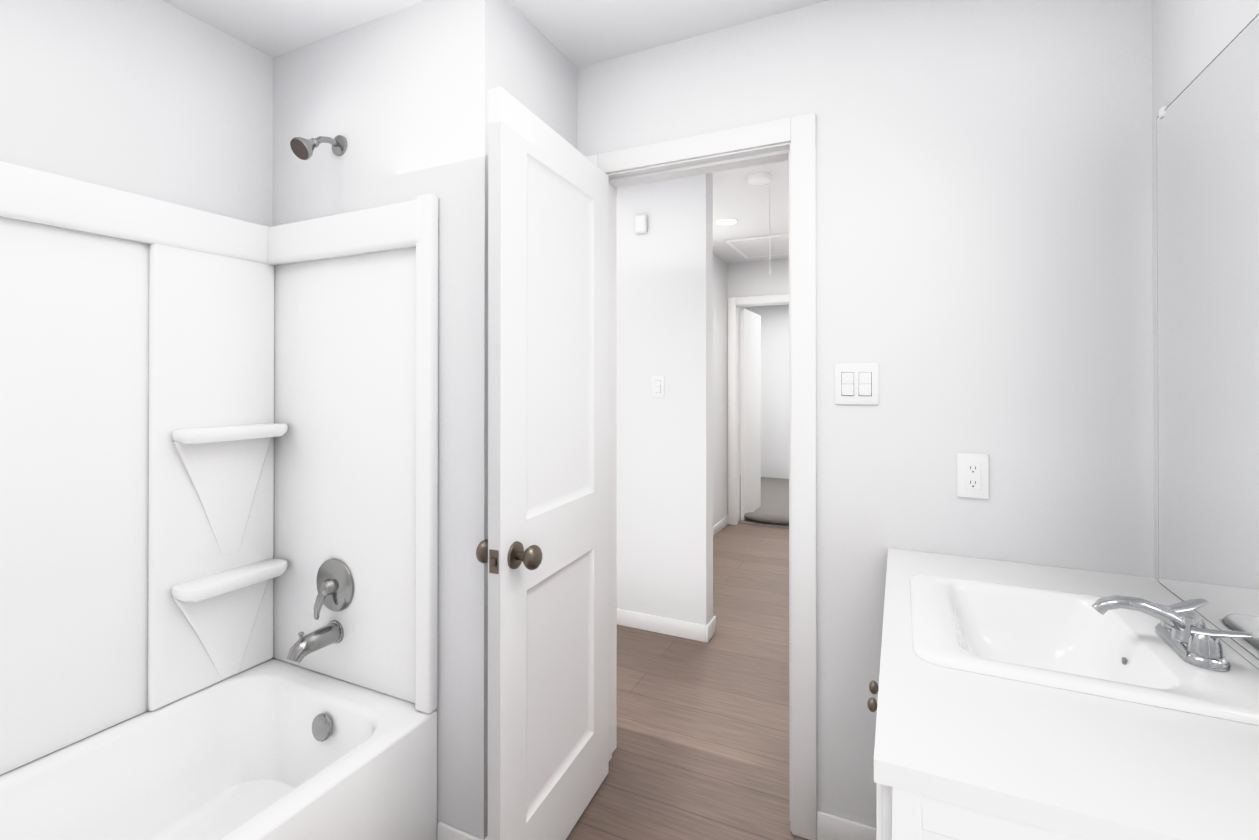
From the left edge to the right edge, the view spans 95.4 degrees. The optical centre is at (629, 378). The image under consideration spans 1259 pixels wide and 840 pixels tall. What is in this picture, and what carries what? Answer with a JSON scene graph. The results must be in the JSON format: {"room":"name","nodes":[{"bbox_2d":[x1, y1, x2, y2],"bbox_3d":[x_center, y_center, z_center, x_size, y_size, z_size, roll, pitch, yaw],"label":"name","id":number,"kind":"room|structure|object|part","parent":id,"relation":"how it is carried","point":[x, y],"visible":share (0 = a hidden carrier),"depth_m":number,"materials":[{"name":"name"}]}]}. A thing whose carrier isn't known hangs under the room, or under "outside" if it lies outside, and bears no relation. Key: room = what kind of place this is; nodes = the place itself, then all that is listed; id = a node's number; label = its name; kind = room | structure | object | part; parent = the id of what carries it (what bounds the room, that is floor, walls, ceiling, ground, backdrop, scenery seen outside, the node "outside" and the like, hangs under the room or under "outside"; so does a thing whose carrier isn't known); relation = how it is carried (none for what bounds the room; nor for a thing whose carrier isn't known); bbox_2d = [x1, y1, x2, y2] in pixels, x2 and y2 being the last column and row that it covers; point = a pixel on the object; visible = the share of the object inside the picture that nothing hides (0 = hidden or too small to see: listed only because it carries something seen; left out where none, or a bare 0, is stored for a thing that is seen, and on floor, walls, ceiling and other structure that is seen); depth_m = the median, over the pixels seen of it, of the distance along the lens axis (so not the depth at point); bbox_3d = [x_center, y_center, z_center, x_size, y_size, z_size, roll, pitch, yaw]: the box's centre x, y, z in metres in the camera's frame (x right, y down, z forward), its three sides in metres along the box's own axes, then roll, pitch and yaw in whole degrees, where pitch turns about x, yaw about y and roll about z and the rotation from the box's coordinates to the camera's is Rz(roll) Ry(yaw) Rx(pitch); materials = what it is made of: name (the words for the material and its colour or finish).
{"room":"bathroom","nodes":[
{"label":"bathroom","id":0,"kind":"room"},
{"bbox_2d":[163,0,827,262],"bbox_3d":[0.773,-1.149,3.896,3.800,0.120,8.600,0,0,25],"label":"ceiling","id":1,"kind":"structure","parent":0,"point":[579,33],"depth_m":1.78,"materials":[{"name":"paint"}]},
{"bbox_2d":[714,218,738,224],"bbox_3d":[0.669,-1.085,3.955,0.170,0.008,0.170,0,0,25],"label":"recessed light","id":2,"kind":"object","parent":1,"relation":"in","point":[725,221],"visible":1,"depth_m":3.94,"materials":[{"name":"paint"}]},
{"bbox_2d":[724,233,788,257],"bbox_3d":[1.149,-1.079,4.669,0.580,0.014,0.680,0,0,25],"label":"attic hatch","id":3,"kind":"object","parent":1,"relation":"attached to","point":[752,247],"depth_m":4.61,"materials":[{"name":"paint"}]},
{"bbox_2d":[747,172,770,274],"bbox_3d":[0.701,-0.828,3.097,0.130,0.530,0.130,0,0,25],"label":"smoke detector","id":4,"kind":"object","parent":1,"relation":"attached to","point":[761,178],"visible":1,"depth_m":3.08,"materials":[{"name":"white plastic"}]},
{"bbox_2d":[0,0,1258,839],"bbox_3d":[-0.318,0.117,0.960,2.717,2.440,2.270,0,0,25],"label":"wall","id":5,"kind":"structure","parent":0,"point":[984,225],"depth_m":1.58,"materials":[{"name":"paint"}]},
{"bbox_2d":[0,135,437,774],"bbox_3d":[-1.203,0.082,1.107,0.748,1.709,1.518,0,0,25],"label":"tub surround","id":6,"kind":"object","parent":5,"relation":"attached to","point":[218,447],"visible":1,"depth_m":1.66,"materials":[{"name":"plastic"}]},
{"bbox_3d":[-0.954,0.790,1.726,0.072,0.086,0.157,0,0,25],"label":"tub spout mount","id":7,"kind":"part","parent":6,"relation":"part of","materials":[{"name":"grey metal"}]},
{"bbox_2d":[488,87,608,839],"bbox_3d":[-0.204,0.319,1.653,0.035,2.018,0.632,0,0,22],"label":"door leaf","id":8,"kind":"structure","parent":5,"relation":"in","point":[548,459],"depth_m":1.57,"materials":[{"name":"paint"}]},
{"bbox_2d":[476,539,542,573],"bbox_3d":[-0.305,0.434,1.398,0.173,0.066,0.104,0,0,22],"label":"door knob","id":9,"kind":"object","parent":8,"relation":"attached to","point":[530,557],"depth_m":1.38,"materials":[{"name":"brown metal"}]},
{"bbox_2d":[437,113,876,839],"bbox_3d":[0.218,0.287,2.710,3.000,2.115,5.654,0,0,25],"label":"door frame","id":10,"kind":"structure","parent":5,"relation":"attached to","point":[793,141],"depth_m":1.69,"materials":[{"name":"paint"}]},
{"bbox_3d":[0.191,1.302,2.649,3.000,0.085,5.528,0,0,25],"label":"baseboard trim","id":11,"kind":"part","parent":10,"relation":"part of","materials":[{"name":"paint"}]},
{"bbox_3d":[0.760,0.291,3.568,1.229,2.115,3.640,0,0,25],"label":"door jamb trim","id":12,"kind":"part","parent":10,"relation":"part of","materials":[{"name":"paint"}]},
{"bbox_2d":[835,363,878,404],"bbox_3d":[0.643,0.014,1.624,0.116,0.116,0.010,0,0,25],"label":"light switch","id":13,"kind":"object","parent":5,"relation":"attached to","point":[856,383],"depth_m":1.62,"materials":[{"name":"white plastic"}]},
{"bbox_3d":[0.643,0.015,1.624,0.116,0.116,0.010,0,0,25],"label":"light switch plate","id":14,"kind":"part","parent":13,"relation":"part of","materials":[{"name":"white plastic"}]},
{"bbox_2d":[957,453,988,498],"bbox_3d":[0.901,0.255,1.502,0.072,0.116,0.009,0,0,25],"label":"outlet","id":15,"kind":"object","parent":5,"relation":"attached to","point":[972,469],"depth_m":1.50,"materials":[{"name":"white plastic"}]},
{"bbox_2d":[1157,13,1258,659],"bbox_3d":[1.013,-0.073,0.892,0.010,1.076,0.937,0,0,25],"label":"mirror","id":16,"kind":"object","parent":5,"relation":"attached to","point":[1208,290],"visible":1,"depth_m":1.08,"materials":[{"name":"clear glass"}]},
{"bbox_2d":[617,173,716,624],"bbox_3d":[0.165,0.127,3.115,0.560,2.440,0.120,0,0,25],"label":"wall","id":17,"kind":"structure","parent":0,"point":[679,283],"depth_m":3.04,"materials":[{"name":"paint"}]},
{"bbox_2d":[635,214,647,233],"bbox_3d":[0.062,-0.833,3.088,0.070,0.100,0.025,0,0,25],"label":"door chime","id":18,"kind":"object","parent":17,"relation":"attached to","point":[641,221],"depth_m":3.07,"materials":[{"name":"white plastic"}]},
{"bbox_2d":[652,376,663,397],"bbox_3d":[0.150,0.041,3.050,0.070,0.116,0.010,0,0,25],"label":"light switch","id":19,"kind":"object","parent":17,"relation":"attached to","point":[657,381],"depth_m":3.05,"materials":[{"name":"white plastic"}]},
{"bbox_2d":[566,523,808,839],"bbox_3d":[0.168,1.394,2.599,3.800,0.100,5.760,0,0,25],"label":"floor","id":20,"kind":"structure","parent":0,"point":[701,751],"depth_m":2.25,"materials":[{"name":"wood"}]},
{"bbox_2d":[0,658,436,839],"bbox_3d":[-1.204,1.137,1.100,0.747,0.400,1.521,0,0,25],"label":"bathtub","id":21,"kind":"object","parent":20,"relation":"on","point":[273,749],"visible":0.94,"depth_m":1.58,"materials":[{"name":"plastic"}]},
{"bbox_2d":[867,548,1258,839],"bbox_3d":[0.753,0.858,1.029,0.599,0.958,0.984,0,0,25],"label":"bathroom vanity","id":22,"kind":"object","parent":20,"relation":"on","point":[1020,701],"visible":1,"depth_m":0.80,"materials":[{"name":"white ceramic"}]},
{"bbox_3d":[0.495,0.637,1.150,0.030,0.026,0.096,0,0,25],"label":"knob","id":23,"kind":"part","parent":22,"relation":"part of","materials":[{"name":"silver metal"}]},
{"bbox_2d":[909,574,1258,724],"bbox_3d":[0.789,0.521,1.048,0.492,0.134,0.459,0,0,25],"label":"sink","id":24,"kind":"object","parent":22,"relation":"in","point":[1044,639],"depth_m":1.04,"materials":[{"name":"white ceramic"}]},
{"bbox_2d":[1091,595,1253,671],"bbox_3d":[0.902,0.416,0.978,0.182,0.075,0.167,0,0,25],"label":"faucet","id":25,"kind":"object","parent":22,"relation":"on","point":[1182,640],"depth_m":0.95,"materials":[{"name":"silver metal"}]},
{"bbox_2d":[717,257,728,522],"bbox_3d":[0.344,0.132,4.291,0.120,2.440,2.400,0,0,25],"label":"wall","id":26,"kind":"structure","parent":0,"point":[722,267],"depth_m":5.22,"materials":[{"name":"paint"}]},
{"bbox_2d":[729,258,788,478],"bbox_3d":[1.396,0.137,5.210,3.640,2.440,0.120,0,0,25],"label":"wall","id":27,"kind":"structure","parent":0,"point":[751,278],"depth_m":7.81,"materials":[{"name":"paint"}]},
{"bbox_2d":[740,308,760,520],"bbox_3d":[1.225,0.339,5.773,0.035,2.018,0.725,0,0,25],"label":"door","id":28,"kind":"structure","parent":27,"relation":"in","point":[750,411],"depth_m":5.67,"materials":[{"name":"paint"}]},
{"bbox_2d":[738,477,788,528],"bbox_3d":[2.001,1.361,6.489,3.800,0.205,2.840,0,0,25],"label":"floor carpet","id":29,"kind":"object","parent":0,"point":[772,510],"visible":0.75,"depth_m":6.00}
]}

